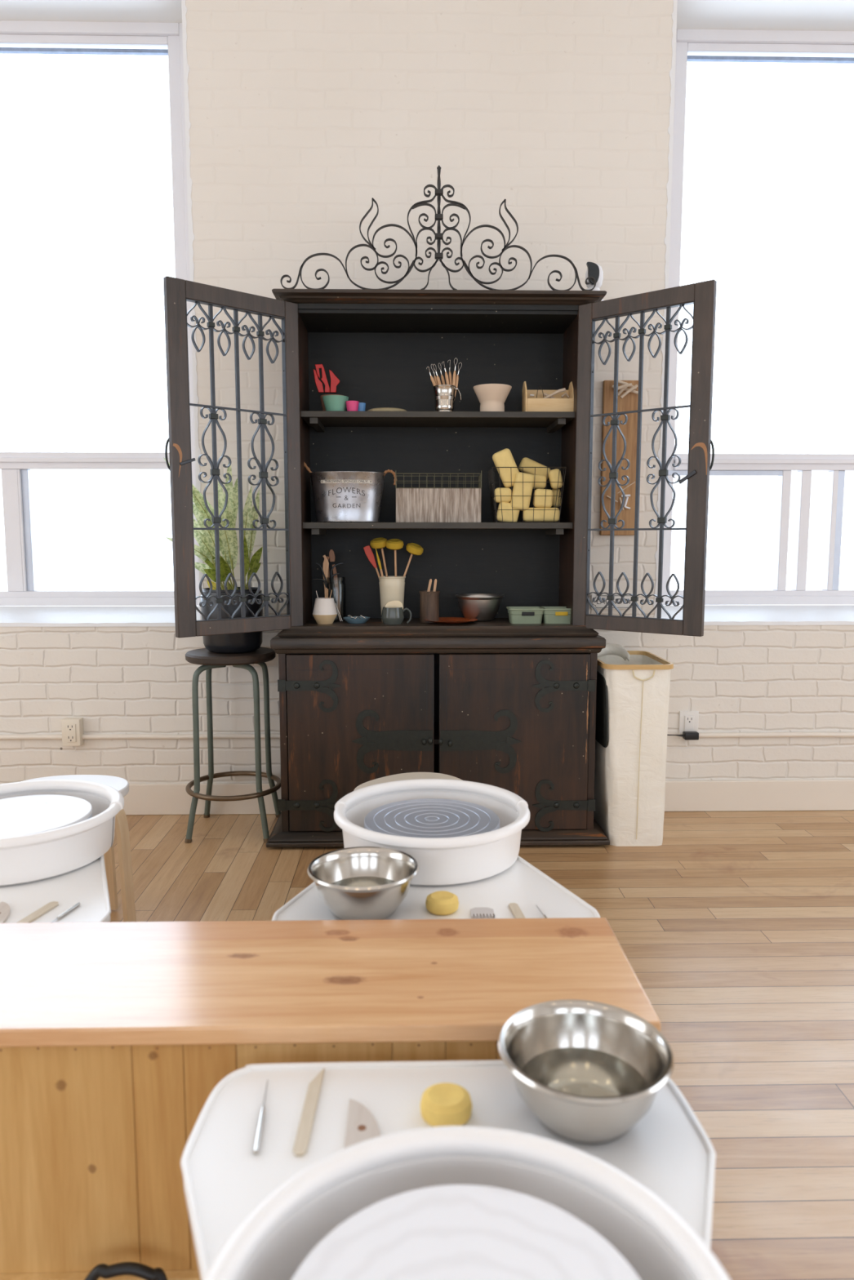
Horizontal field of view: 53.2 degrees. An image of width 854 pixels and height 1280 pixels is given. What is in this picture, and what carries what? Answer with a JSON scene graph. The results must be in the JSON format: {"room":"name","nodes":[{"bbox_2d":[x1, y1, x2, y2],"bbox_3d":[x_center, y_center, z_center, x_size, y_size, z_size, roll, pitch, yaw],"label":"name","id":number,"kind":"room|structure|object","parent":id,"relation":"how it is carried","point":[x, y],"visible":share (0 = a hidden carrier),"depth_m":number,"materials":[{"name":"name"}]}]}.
{"room":"art studio","nodes":[
{"label":"art studio","id":0,"kind":"room"},
{"bbox_2d":[0,0,853,784],"bbox_3d":[-0.081,-1.239,3.747,9.000,4.200,0.350,0,7,-1],"label":"wall","id":1,"kind":"structure","parent":0,"point":[303,113],"depth_m":3.52,"materials":[{"name":"paint"}]},
{"bbox_2d":[61,717,84,746],"bbox_3d":[-1.538,0.399,3.704,0.078,0.118,0.051,0,7,-1],"label":"power outlet","id":2,"kind":"object","parent":1,"relation":"attached to","point":[73,732],"visible":1,"depth_m":3.68,"materials":[{"name":"beige plastic"}]},
{"bbox_2d":[66,724,76,742],"bbox_3d":[-1.534,0.401,3.682,0.037,0.080,0.006,0,7,-1],"label":"socket","id":3,"kind":"object","parent":2,"relation":"attached to","point":[71,728],"depth_m":3.68,"materials":[{"name":"beige plastic"}]},
{"bbox_2d":[0,0,182,22],"bbox_3d":[-2.099,-2.615,3.490,2.261,0.008,0.238,0,7,-1],"label":"trim","id":4,"kind":"structure","parent":1,"relation":"attached to","point":[88,11],"depth_m":3.54,"materials":[{"name":"white paint"}]},
{"bbox_2d":[0,20,199,606],"bbox_3d":[-2.102,-1.397,3.786,2.261,2.495,0.090,0,7,-1],"label":"window","id":5,"kind":"structure","parent":1,"relation":"in","point":[16,37],"depth_m":3.81,"materials":[{"name":"plastic"}]},
{"bbox_2d":[0,605,199,626],"bbox_3d":[-2.099,-0.105,3.775,2.261,0.070,0.250,0,7,-1],"label":"window sill","id":6,"kind":"structure","parent":1,"relation":"attached to","point":[104,615],"depth_m":3.76,"materials":[{"name":"paint"}]},
{"bbox_2d":[0,733,279,739],"bbox_3d":[-2.537,0.439,3.700,3.880,0.054,0.026,0,7,-1],"label":"conduit pipe","id":7,"kind":"object","parent":1,"relation":"attached to","point":[101,736],"visible":0.85,"depth_m":3.72,"materials":[{"name":"paint"}]},
{"bbox_2d":[181,0,203,620],"bbox_3d":[-0.968,-1.355,3.638,0.024,2.545,0.202,0,7,-1],"label":"trim","id":8,"kind":"structure","parent":1,"relation":"attached to","point":[186,68],"depth_m":3.50,"materials":[{"name":"paint"}]},
{"bbox_2d":[123,779,853,815],"bbox_3d":[-0.077,0.700,3.786,9.000,0.140,0.018,0,7,-1],"label":"baseboard","id":9,"kind":"structure","parent":1,"relation":"attached to","point":[745,795],"depth_m":3.80,"materials":[{"name":"paint"}]},
{"bbox_2d":[591,594,632,608],"bbox_3d":[0.803,-0.167,3.706,0.181,0.064,0.013,0,7,-1],"label":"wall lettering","id":10,"kind":"structure","parent":1,"relation":"attached to","point":[597,605],"depth_m":3.70,"materials":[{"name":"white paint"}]},
{"bbox_2d":[599,380,638,535],"bbox_3d":[0.824,-0.771,3.631,0.162,0.646,0.026,0,7,-1],"label":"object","id":11,"kind":"object","parent":1,"relation":"attached to","point":[628,402],"visible":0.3,"depth_m":3.62,"materials":[{"name":"brown wood"}]},
{"bbox_2d":[617,382,631,390],"bbox_3d":[0.811,-1.047,3.532,0.075,0.033,0.014,0,7,-1],"label":"stalk","id":12,"kind":"object","parent":11,"relation":"attached to","point":[622,386],"visible":0.86,"depth_m":3.53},
{"bbox_2d":[611,385,638,394],"bbox_3d":[0.831,-1.049,3.577,0.113,0.038,0.014,0,7,-1],"label":"stalk","id":13,"kind":"object","parent":11,"relation":"attached to","point":[612,386],"visible":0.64,"depth_m":3.57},
{"bbox_2d":[617,380,636,390],"bbox_3d":[0.831,-1.066,3.564,0.089,0.042,0.014,0,7,-1],"label":"stalk","id":14,"kind":"object","parent":11,"relation":"attached to","point":[620,382],"visible":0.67,"depth_m":3.56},
{"bbox_2d":[619,384,637,398],"bbox_3d":[0.839,-1.033,3.545,0.073,0.058,0.014,0,7,-1],"label":"stalk","id":15,"kind":"object","parent":11,"relation":"attached to","point":[635,386],"visible":1,"depth_m":3.54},
{"bbox_2d":[653,0,677,617],"bbox_3d":[0.994,-1.359,3.679,0.024,2.545,0.202,0,7,-1],"label":"trim","id":16,"kind":"structure","parent":1,"relation":"attached to","point":[672,73],"depth_m":3.54,"materials":[{"name":"paint"}]},
{"bbox_2d":[678,711,698,738],"bbox_3d":[1.159,0.376,3.777,0.085,0.125,0.014,0,7,-1],"label":"power outlet","id":17,"kind":"object","parent":1,"relation":"attached to","point":[688,720],"visible":0.77,"depth_m":3.77,"materials":[{"name":"plastic"}]},
{"bbox_2d":[666,731,698,739],"bbox_3d":[1.103,0.421,3.755,0.179,0.032,0.036,0,7,-1],"label":"power adapter","id":18,"kind":"object","parent":17,"relation":"attached to","point":[686,735],"visible":0.91,"depth_m":3.74,"materials":[{"name":"black plastic"}]},
{"bbox_2d":[684,715,693,731],"bbox_3d":[1.159,0.377,3.773,0.041,0.085,0.006,0,7,-1],"label":"socket","id":19,"kind":"object","parent":17,"relation":"attached to","point":[688,720],"depth_m":3.77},
{"bbox_2d":[661,29,853,604],"bbox_3d":[2.128,-1.407,3.874,2.276,2.495,0.090,0,7,-1],"label":"window","id":20,"kind":"structure","parent":1,"relation":"in","point":[691,45],"depth_m":3.90,"materials":[{"name":"plastic"}]},
{"bbox_2d":[661,604,853,625],"bbox_3d":[2.132,-0.115,3.863,2.276,0.070,0.250,0,7,-1],"label":"trim","id":21,"kind":"structure","parent":1,"relation":"attached to","point":[714,615],"depth_m":3.82,"materials":[{"name":"paint"}]},
{"bbox_2d":[676,0,853,31],"bbox_3d":[2.132,-2.625,3.579,2.276,0.008,0.238,0,7,-1],"label":"trim","id":22,"kind":"structure","parent":1,"relation":"attached to","point":[737,15],"depth_m":3.58,"materials":[{"name":"white paint"}]},
{"bbox_2d":[698,732,853,737],"bbox_3d":[2.760,0.431,3.810,3.125,0.054,0.026,0,7,-1],"label":"conduit pipe","id":23,"kind":"object","parent":1,"relation":"attached to","point":[722,735],"visible":0.96,"depth_m":3.78,"materials":[{"name":"paint"}]},
{"bbox_2d":[110,810,853,1279],"bbox_3d":[0.006,1.274,-0.134,9.200,0.100,8.640,0,7,-1],"label":"floor","id":24,"kind":"structure","parent":0,"point":[736,930],"depth_m":2.50,"materials":[{"name":"wood"}]},
{"bbox_2d":[0,779,124,923],"bbox_3d":[-0.911,0.689,1.818,0.617,0.612,0.726,0,7,-1],"label":"wheel","id":25,"kind":"object","parent":24,"relation":"on","point":[55,835],"visible":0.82,"depth_m":1.79,"materials":[{"name":"paint"}]},
{"bbox_2d":[0,901,10,923],"bbox_3d":[-0.804,0.518,1.611,0.046,0.005,0.105,0,7,-1],"label":"rib","id":26,"kind":"object","parent":25,"relation":"on","point":[5,910],"visible":0.9,"depth_m":1.62,"materials":[{"name":"brown wood"}]},
{"bbox_2d":[16,901,58,923],"bbox_3d":[-0.742,0.521,1.590,0.020,0.004,0.155,2,7,14],"label":"knife","id":27,"kind":"object","parent":25,"relation":"on","point":[51,905],"visible":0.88,"depth_m":1.61,"materials":[{"name":"brown wood"}]},
{"bbox_2d":[51,902,80,922],"bbox_3d":[-0.687,0.518,1.601,0.006,0.006,0.113,1,7,12],"label":"tool","id":28,"kind":"object","parent":25,"relation":"on","point":[78,904],"visible":0.84,"depth_m":1.62,"materials":[{"name":"metal"}]},
{"bbox_2d":[20,774,136,921],"bbox_3d":[-1.074,0.673,2.562,0.358,0.461,0.361,-4,8,-31],"label":"stool","id":29,"kind":"object","parent":24,"relation":"on","point":[121,784],"visible":0.14,"depth_m":2.53,"materials":[{"name":"white laminate"}]},
{"bbox_2d":[184,646,280,843],"bbox_3d":[-0.804,0.420,3.541,0.392,0.757,0.392,0,7,-1],"label":"bar stool","id":30,"kind":"object","parent":24,"relation":"on","point":[209,660],"visible":0.99,"depth_m":3.42,"materials":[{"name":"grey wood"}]},
{"bbox_2d":[163,456,262,653],"bbox_3d":[-0.847,-0.345,3.451,0.380,0.785,0.248,0,7,-1],"label":"potted plant","id":31,"kind":"object","parent":30,"relation":"on","point":[242,642],"visible":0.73,"depth_m":3.40,"materials":[{"name":"green plant"}]},
{"bbox_2d":[0,917,660,1279],"bbox_3d":[-1.353,0.781,1.340,3.347,0.540,0.333,0,7,-1],"label":"wooden table","id":32,"kind":"object","parent":24,"relation":"on","point":[116,1038],"visible":0.57,"depth_m":1.22,"materials":[{"name":"brown wood"}]},
{"bbox_2d":[84,1262,167,1279],"bbox_3d":[-0.441,0.968,1.139,0.370,0.212,0.112,0,7,-1],"label":"handle","id":33,"kind":"object","parent":32,"relation":"attached to","point":[144,1272],"visible":1,"depth_m":1.17,"materials":[{"name":"black rubber"}]},
{"bbox_2d":[353,772,462,791],"bbox_3d":[-0.030,0.671,2.578,0.361,0.461,0.358,2,7,14],"label":"stool","id":34,"kind":"object","parent":24,"relation":"on","point":[410,775],"visible":0.03,"depth_m":2.66,"materials":[{"name":"beige laminate"}]},
{"bbox_2d":[271,778,599,920],"bbox_3d":[0.015,0.689,1.825,0.617,0.612,0.726,0,7,-1],"label":"wheel","id":35,"kind":"object","parent":24,"relation":"on","point":[464,837],"visible":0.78,"depth_m":1.77,"materials":[{"name":"beige plastic"}]},
{"bbox_2d":[306,846,418,919],"bbox_3d":[-0.121,0.473,1.623,0.211,0.091,0.211,0,7,-1],"label":"steel bowl","id":36,"kind":"object","parent":35,"relation":"on","point":[356,882],"visible":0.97,"depth_m":1.65,"materials":[{"name":"metal"}]},
{"bbox_2d":[425,890,458,915],"bbox_3d":[0.029,0.503,1.636,0.064,0.028,0.064,0,7,-1],"label":"sponge","id":37,"kind":"object","parent":35,"relation":"on","point":[441,902],"visible":1,"depth_m":1.61,"materials":[{"name":"yellow"}]},
{"bbox_2d":[470,907,494,918],"bbox_3d":[0.105,0.517,1.619,0.044,0.004,0.038,0,7,-1],"label":"tool","id":38,"kind":"object","parent":35,"relation":"on","point":[475,912],"visible":1,"depth_m":1.61,"materials":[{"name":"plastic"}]},
{"bbox_2d":[508,902,525,918],"bbox_3d":[0.173,0.519,1.602,0.018,0.004,0.115,-1,7,-8],"label":"knife","id":39,"kind":"object","parent":35,"relation":"on","point":[514,908],"visible":0.72,"depth_m":1.62,"materials":[{"name":"brown wood"}]},
{"bbox_2d":[163,275,716,847],"bbox_3d":[0.044,-0.248,3.328,1.915,2.127,0.666,0,7,-1],"label":"tall cabinet","id":40,"kind":"object","parent":24,"relation":"on","point":[498,702],"visible":1,"depth_m":3.33,"materials":[{"name":"brown wood"}]},
{"bbox_2d":[312,597,337,624],"bbox_3d":[-0.407,-0.116,3.401,0.098,0.102,0.098,0,7,-1],"label":"vase","id":41,"kind":"object","parent":40,"relation":"on","point":[324,612],"visible":1,"depth_m":3.37,"materials":[{"name":"ceramic"}]},
{"bbox_2d":[315,563,332,597],"bbox_3d":[-0.413,-0.221,3.502,0.083,0.191,0.008,-1,7,-5],"label":"tool","id":42,"kind":"object","parent":41,"relation":"in","point":[319,565],"visible":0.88,"depth_m":3.49,"materials":[{"name":"black plastic"}]},
{"bbox_2d":[322,555,328,597],"bbox_3d":[-0.415,-0.220,3.510,0.026,0.260,0.006,0,7,-1],"label":"wooden spatula","id":43,"kind":"object","parent":41,"relation":"in","point":[326,564],"visible":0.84,"depth_m":3.50,"materials":[{"name":"brown wood"}]},
{"bbox_2d":[320,394,343,410],"bbox_3d":[-0.376,-0.934,3.413,0.100,0.078,0.100,0,7,-1],"label":"pot","id":44,"kind":"object","parent":40,"relation":"on","point":[321,396],"visible":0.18,"depth_m":3.38,"materials":[{"name":"brown ceramic"}]},
{"bbox_2d":[313,368,324,392],"bbox_3d":[-0.429,-1.027,3.382,0.040,0.090,0.008,0,7,-1],"label":"clip","id":45,"kind":"object","parent":44,"relation":"in","point":[319,384],"visible":1,"depth_m":3.38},
{"bbox_2d":[315,364,329,392],"bbox_3d":[-0.416,-1.041,3.395,0.058,0.109,0.008,0,7,-1],"label":"clip","id":46,"kind":"object","parent":44,"relation":"in","point":[324,380],"visible":1,"depth_m":3.39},
{"bbox_2d":[328,369,339,392],"bbox_3d":[-0.369,-1.034,3.410,0.042,0.088,0.008,0,7,-1],"label":"clip","id":47,"kind":"object","parent":44,"relation":"in","point":[335,380],"visible":1,"depth_m":3.41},
{"bbox_2d":[322,395,348,410],"bbox_3d":[-0.356,-0.915,3.325,0.102,0.060,0.102,0,7,-1],"label":"pot","id":48,"kind":"object","parent":40,"relation":"on","point":[331,402],"visible":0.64,"depth_m":3.29,"materials":[{"name":"green ceramic"}]},
{"bbox_2d":[327,577,346,621],"bbox_3d":[-0.375,-0.169,3.522,0.080,0.180,0.080,0,7,-1],"label":"glass jar","id":49,"kind":"object","parent":40,"relation":"on","point":[328,578],"visible":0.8,"depth_m":3.51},
{"bbox_2d":[328,549,335,561],"bbox_3d":[-0.393,-0.349,3.531,0.025,0.051,0.010,0,7,-1],"label":"wooden paddle","id":50,"kind":"object","parent":49,"relation":"in","point":[331,554],"visible":1,"depth_m":3.53,"materials":[{"name":"brown wood"}]},
{"bbox_2d":[330,573,338,604],"bbox_3d":[-0.377,-0.202,3.505,0.035,0.150,0.011,0,7,-1],"label":"tool","id":51,"kind":"object","parent":49,"relation":"in","point":[335,573],"visible":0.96,"depth_m":3.50,"materials":[{"name":"black metal"}]},
{"bbox_2d":[332,564,341,620],"bbox_3d":[-0.374,-0.197,3.542,0.036,0.235,0.008,0,7,-1],"label":"wooden spatula","id":52,"kind":"object","parent":49,"relation":"in","point":[335,580],"visible":0.84,"depth_m":3.54,"materials":[{"name":"brown wood"}]},
{"bbox_2d":[330,562,342,608],"bbox_3d":[-0.370,-0.222,3.503,0.052,0.191,0.011,0,7,-1],"label":"tool","id":53,"kind":"object","parent":49,"relation":"in","point":[331,569],"visible":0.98,"depth_m":3.49,"materials":[{"name":"black plastic"}]},
{"bbox_2d":[304,462,396,522],"bbox_3d":[-0.313,-0.600,3.413,0.387,0.260,0.202,0,7,-1],"label":"bucket","id":54,"kind":"object","parent":40,"relation":"on","point":[339,496],"visible":0.99,"depth_m":3.34,"materials":[{"name":"metal"}]},
{"bbox_2d":[346,400,359,411],"bbox_3d":[-0.289,-0.904,3.313,0.052,0.041,0.052,0,7,-1],"label":"cup","id":55,"kind":"object","parent":40,"relation":"on","point":[352,406],"visible":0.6,"depth_m":3.29,"materials":[{"name":"ceramic"}]},
{"bbox_2d":[342,616,370,623],"bbox_3d":[-0.283,-0.080,3.438,0.110,0.022,0.110,0,7,-1],"label":"dish","id":56,"kind":"object","parent":40,"relation":"on","point":[348,619],"visible":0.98,"depth_m":3.40,"materials":[{"name":"blue ceramic"}]},
{"bbox_2d":[357,402,365,411],"bbox_3d":[-0.263,-0.910,3.360,0.044,0.042,0.044,0,7,-1],"label":"cup","id":57,"kind":"object","parent":40,"relation":"on","point":[362,406],"visible":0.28,"depth_m":3.34,"materials":[{"name":"ceramic"}]},
{"bbox_2d":[367,407,407,411],"bbox_3d":[-0.157,-0.900,3.376,0.162,0.019,0.162,0,7,-1],"label":"bat","id":58,"kind":"object","parent":40,"relation":"on","point":[381,409],"visible":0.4,"depth_m":3.30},
{"bbox_2d":[377,575,405,620],"bbox_3d":[-0.143,-0.169,3.502,0.113,0.184,0.113,0,7,-1],"label":"crock","id":59,"kind":"object","parent":40,"relation":"on","point":[392,588],"visible":0.61,"depth_m":3.46,"materials":[{"name":"ceramic"}]},
{"bbox_2d":[363,545,379,579],"bbox_3d":[-0.214,-0.290,3.471,0.086,0.189,0.008,0,7,-1],"label":"spatula","id":60,"kind":"object","parent":59,"relation":"in","point":[368,552],"visible":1,"depth_m":3.46,"materials":[{"name":"plastic"}]},
{"bbox_2d":[369,537,387,577],"bbox_3d":[-0.196,-0.315,3.491,0.074,0.207,0.071,6,9,43],"label":"mop","id":61,"kind":"object","parent":59,"relation":"in","point":[380,543],"visible":0.94,"depth_m":3.46,"materials":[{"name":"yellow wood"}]},
{"bbox_2d":[374,546,383,577],"bbox_3d":[-0.185,-0.288,3.459,0.050,0.187,0.012,0,7,-1],"label":"brush","id":62,"kind":"object","parent":59,"relation":"in","point":[377,556],"visible":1,"depth_m":3.45,"materials":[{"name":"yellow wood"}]},
{"bbox_2d":[385,538,403,577],"bbox_3d":[-0.131,-0.313,3.473,0.074,0.197,0.072,0,7,-1],"label":"mop","id":63,"kind":"object","parent":59,"relation":"in","point":[394,544],"visible":0.95,"depth_m":3.45,"materials":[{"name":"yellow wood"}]},
{"bbox_2d":[402,542,423,577],"bbox_3d":[-0.057,-0.307,3.487,0.089,0.179,0.071,-4,8,-33],"label":"mop","id":64,"kind":"object","parent":59,"relation":"in","point":[414,548],"visible":0.96,"depth_m":3.47,"materials":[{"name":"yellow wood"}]},
{"bbox_2d":[381,606,411,624],"bbox_3d":[-0.129,-0.097,3.393,0.109,0.067,0.092,4,8,33],"label":"mug","id":65,"kind":"object","parent":40,"relation":"on","point":[395,615],"visible":0.98,"depth_m":3.36,"materials":[{"name":"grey ceramic"}]},
{"bbox_2d":[385,600,403,609],"bbox_3d":[-0.131,-0.135,3.393,0.073,0.043,0.004,0,7,-1],"label":"scraper","id":66,"kind":"object","parent":65,"relation":"in","point":[393,604],"visible":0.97,"depth_m":3.39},
{"bbox_2d":[418,590,439,622],"bbox_3d":[0.010,-0.137,3.478,0.086,0.126,0.086,0,7,-1],"label":"cup","id":67,"kind":"object","parent":40,"relation":"on","point":[429,602],"visible":0.9,"depth_m":3.45,"materials":[{"name":"wood"}]},
{"bbox_2d":[300,410,574,427],"bbox_3d":[0.041,-0.885,3.426,1.056,0.023,0.287,0,7,-1],"label":"shelf","id":68,"kind":"object","parent":40,"relation":"attached to","point":[325,419],"depth_m":3.33,"materials":[{"name":"brown wood"}]},
{"bbox_2d":[302,522,573,529],"bbox_3d":[0.041,-0.464,3.475,1.056,0.024,0.287,0,7,-1],"label":"shelf","id":69,"kind":"object","parent":40,"relation":"attached to","point":[306,526],"depth_m":3.33,"materials":[{"name":"brown wood"}]},
{"bbox_2d":[270,635,605,653],"bbox_3d":[0.041,-0.001,3.484,1.291,0.065,0.411,0,7,-1],"label":"countertop","id":70,"kind":"structure","parent":40,"relation":"on","point":[329,645],"depth_m":3.29,"materials":[{"name":"wood"}]},
{"bbox_2d":[280,164,595,290],"bbox_3d":[0.045,-1.564,3.243,1.206,0.457,0.022,0,7,-1],"label":"crest","id":71,"kind":"object","parent":40,"relation":"on","point":[438,192],"visible":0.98,"depth_m":3.25,"materials":[{"name":"metal"}]},
{"bbox_2d":[395,470,481,522],"bbox_3d":[0.045,-0.573,3.428,0.340,0.203,0.128,0,7,-1],"label":"basket","id":72,"kind":"object","parent":40,"relation":"on","point":[413,504],"visible":0.88,"depth_m":3.37,"materials":[{"name":"metal"}]},
{"bbox_2d":[432,384,461,411],"bbox_3d":[0.070,-0.938,3.338,0.096,0.102,0.091,-4,8,-29],"label":"pail","id":73,"kind":"object","parent":40,"relation":"on","point":[444,394],"visible":0.8,"depth_m":3.30,"materials":[{"name":"metal"}]},
{"bbox_2d":[426,366,435,386],"bbox_3d":[0.025,-0.980,3.325,0.054,0.167,0.012,0,7,-1],"label":"tool","id":74,"kind":"object","parent":73,"relation":"in","point":[431,376],"visible":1,"depth_m":3.32,"materials":[{"name":"brown wood"}]},
{"bbox_2d":[438,363,445,384],"bbox_3d":[0.058,-0.990,3.336,0.028,0.181,0.012,0,7,-1],"label":"tool","id":75,"kind":"object","parent":73,"relation":"in","point":[442,375],"visible":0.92,"depth_m":3.33,"materials":[{"name":"brown wood"}]},
{"bbox_2d":[441,361,449,385],"bbox_3d":[0.072,-0.990,3.325,0.031,0.185,0.012,0,7,-1],"label":"tool","id":76,"kind":"object","parent":73,"relation":"in","point":[446,373],"visible":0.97,"depth_m":3.32,"materials":[{"name":"brown wood"}]},
{"bbox_2d":[447,360,452,385],"bbox_3d":[0.088,-0.996,3.336,0.022,0.194,0.012,0,7,-1],"label":"tool","id":77,"kind":"object","parent":73,"relation":"in","point":[450,373],"visible":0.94,"depth_m":3.33,"materials":[{"name":"brown wood"}]},
{"bbox_2d":[452,357,457,386],"bbox_3d":[0.101,-0.996,3.324,0.035,0.199,0.012,0,7,-1],"label":"tool","id":78,"kind":"object","parent":73,"relation":"in","point":[454,373],"visible":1,"depth_m":3.32,"materials":[{"name":"brown wood"}]},
{"bbox_2d":[453,362,462,400],"bbox_3d":[0.112,-0.991,3.337,0.047,0.185,0.012,0,7,-1],"label":"tool","id":79,"kind":"object","parent":73,"relation":"in","point":[457,375],"visible":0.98,"depth_m":3.33,"materials":[{"name":"brown wood"}]},
{"bbox_2d":[424,617,477,624],"bbox_3d":[0.096,-0.075,3.437,0.216,0.014,0.216,0,7,-1],"label":"plate","id":80,"kind":"object","parent":40,"relation":"on","point":[448,620],"visible":0.97,"depth_m":3.48,"materials":[{"name":"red ceramic"}]},
{"bbox_2d":[455,593,503,622],"bbox_3d":[0.217,-0.134,3.533,0.203,0.107,0.203,0,7,-1],"label":"mixing bowl","id":81,"kind":"object","parent":40,"relation":"on","point":[483,607],"visible":0.98,"depth_m":3.47,"materials":[{"name":"metal"}]},
{"bbox_2d":[472,383,511,411],"bbox_3d":[0.257,-0.941,3.355,0.151,0.104,0.151,0,7,-1],"label":"bowl","id":82,"kind":"object","parent":40,"relation":"on","point":[491,397],"visible":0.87,"depth_m":3.31,"materials":[{"name":"ceramic"}]},
{"bbox_2d":[506,606,543,623],"bbox_3d":[0.396,-0.100,3.440,0.144,0.062,0.112,0,7,-1],"label":"plastic basket","id":83,"kind":"object","parent":40,"relation":"on","point":[517,615],"visible":1,"depth_m":3.39,"materials":[{"name":"plastic"}]},
{"bbox_2d":[488,466,566,522],"bbox_3d":[0.397,-0.580,3.430,0.289,0.214,0.183,0,7,-1],"label":"wire basket","id":84,"kind":"object","parent":40,"relation":"on","point":[491,481],"visible":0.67,"depth_m":3.35,"materials":[{"name":"metal"}]},
{"bbox_2d":[493,488,511,502],"bbox_3d":[0.301,-0.575,3.388,0.069,0.058,0.050,0,7,-1],"label":"sponge","id":85,"kind":"object","parent":84,"relation":"in","point":[504,491],"visible":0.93,"depth_m":3.37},
{"bbox_2d":[492,448,519,488],"bbox_3d":[0.318,-0.682,3.392,0.118,0.154,0.050,0,7,-1],"label":"sponge","id":86,"kind":"object","parent":84,"relation":"in","point":[504,458],"visible":0.84,"depth_m":3.37,"materials":[{"name":"yellow"}]},
{"bbox_2d":[496,502,519,521],"bbox_3d":[0.323,-0.507,3.402,0.092,0.089,0.055,0,7,-1],"label":"sponge","id":87,"kind":"object","parent":84,"relation":"in","point":[507,516],"visible":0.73,"depth_m":3.38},
{"bbox_2d":[510,471,534,511],"bbox_3d":[0.377,-0.587,3.378,0.094,0.151,0.045,0,7,-1],"label":"sponge","id":88,"kind":"object","parent":84,"relation":"in","point":[517,486],"visible":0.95,"depth_m":3.36,"materials":[{"name":"yellow"}]},
{"bbox_2d":[518,457,551,479],"bbox_3d":[0.438,-0.694,3.468,0.130,0.094,0.045,0,7,-1],"label":"sponge","id":89,"kind":"object","parent":84,"relation":"in","point":[525,462],"visible":0.66,"depth_m":3.45,"materials":[{"name":"yellow"}]},
{"bbox_2d":[532,474,546,488],"bbox_3d":[0.445,-0.635,3.430,0.068,0.057,0.050,0,7,-1],"label":"sponge","id":90,"kind":"object","parent":84,"relation":"in","point":[537,477],"visible":0.55,"depth_m":3.41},
{"bbox_2d":[523,507,559,521],"bbox_3d":[0.455,-0.499,3.400,0.146,0.055,0.055,0,7,-1],"label":"sponge","id":91,"kind":"object","parent":84,"relation":"in","point":[549,516],"visible":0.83,"depth_m":3.38,"materials":[{"name":"yellow"}]},
{"bbox_2d":[533,488,553,507],"bbox_3d":[0.461,-0.562,3.388,0.078,0.076,0.050,0,7,-1],"label":"sponge","id":92,"kind":"object","parent":84,"relation":"in","point":[538,501],"visible":0.94,"depth_m":3.37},
{"bbox_2d":[548,468,563,488],"bbox_3d":[0.514,-0.643,3.410,0.058,0.080,0.045,0,7,-1],"label":"sponge","id":93,"kind":"object","parent":84,"relation":"in","point":[553,473],"visible":0.94,"depth_m":3.39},
{"bbox_2d":[551,488,561,507],"bbox_3d":[0.523,-0.577,3.463,0.044,0.076,0.050,0,7,-1],"label":"sponge","id":94,"kind":"object","parent":84,"relation":"in","point":[554,491],"visible":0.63,"depth_m":3.44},
{"bbox_2d":[521,381,573,411],"bbox_3d":[0.478,-0.955,3.372,0.191,0.128,0.111,0,7,-1],"label":"wooden caddy","id":95,"kind":"object","parent":40,"relation":"on","point":[529,403],"visible":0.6,"depth_m":3.32,"materials":[{"name":"brown wood"}]},
{"bbox_2d":[542,387,565,398],"bbox_3d":[0.501,-0.968,3.352,0.088,0.045,0.013,0,7,-1],"label":"tool","id":96,"kind":"object","parent":95,"relation":"in","point":[563,389],"visible":0.93,"depth_m":3.35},
{"bbox_2d":[538,606,570,623],"bbox_3d":[0.530,-0.100,3.443,0.144,0.062,0.112,0,7,-1],"label":"plastic basket","id":97,"kind":"object","parent":40,"relation":"on","point":[551,615],"visible":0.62,"depth_m":3.40,"materials":[{"name":"plastic"}]},
{"bbox_2d":[585,262,604,301],"bbox_3d":[0.651,-1.396,3.346,0.094,0.150,0.094,0,7,-1],"label":"security camera","id":98,"kind":"object","parent":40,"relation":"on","point":[594,270],"visible":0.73,"depth_m":3.31,"materials":[{"name":"white plastic"}]},
{"bbox_2d":[180,1060,730,1279],"bbox_3d":[0.031,0.805,0.820,0.617,0.612,0.726,0,7,-1],"label":"wheel","id":99,"kind":"object","parent":24,"relation":"on","point":[495,1195],"visible":0.84,"depth_m":0.84,"materials":[{"name":"beige plastic"}]},
{"bbox_2d":[253,1080,268,1155],"bbox_3d":[-0.203,0.582,1.048,0.006,0.006,0.133,-1,7,-5],"label":"tool","id":100,"kind":"object","parent":99,"relation":"on","point":[259,1131],"visible":1,"depth_m":1.02,"materials":[{"name":"metal"}]},
{"bbox_2d":[293,1067,324,1155],"bbox_3d":[-0.146,0.582,1.060,0.016,0.004,0.162,0,7,1],"label":"knife","id":101,"kind":"object","parent":99,"relation":"on","point":[304,1132],"visible":1,"depth_m":1.04,"materials":[{"name":"brown wood"}]},
{"bbox_2d":[343,1098,381,1148],"bbox_3d":[-0.074,0.586,1.023,0.046,0.005,0.105,0,7,-1],"label":"rib","id":102,"kind":"object","parent":99,"relation":"on","point":[362,1126],"visible":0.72,"depth_m":1.02,"materials":[{"name":"brown wood"}]},
{"bbox_2d":[420,1082,471,1126],"bbox_3d":[0.024,0.571,1.048,0.064,0.028,0.064,0,7,-1],"label":"sponge","id":103,"kind":"object","parent":99,"relation":"on","point":[444,1104],"visible":0.97,"depth_m":1.03,"materials":[{"name":"yellow"}]},
{"bbox_2d":[497,999,674,1144],"bbox_3d":[0.193,0.540,1.048,0.211,0.091,0.211,0,7,-1],"label":"steel bowl","id":104,"kind":"object","parent":99,"relation":"on","point":[588,1072],"visible":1,"depth_m":1.09,"materials":[{"name":"metal"}]},
{"bbox_2d":[593,643,673,846],"bbox_3d":[0.818,0.416,3.530,0.276,0.763,0.427,0,7,-1],"label":"laundry hamper","id":105,"kind":"object","parent":24,"relation":"on","point":[633,698],"visible":0.8,"depth_m":3.34,"materials":[{"name":"beige fabric"}]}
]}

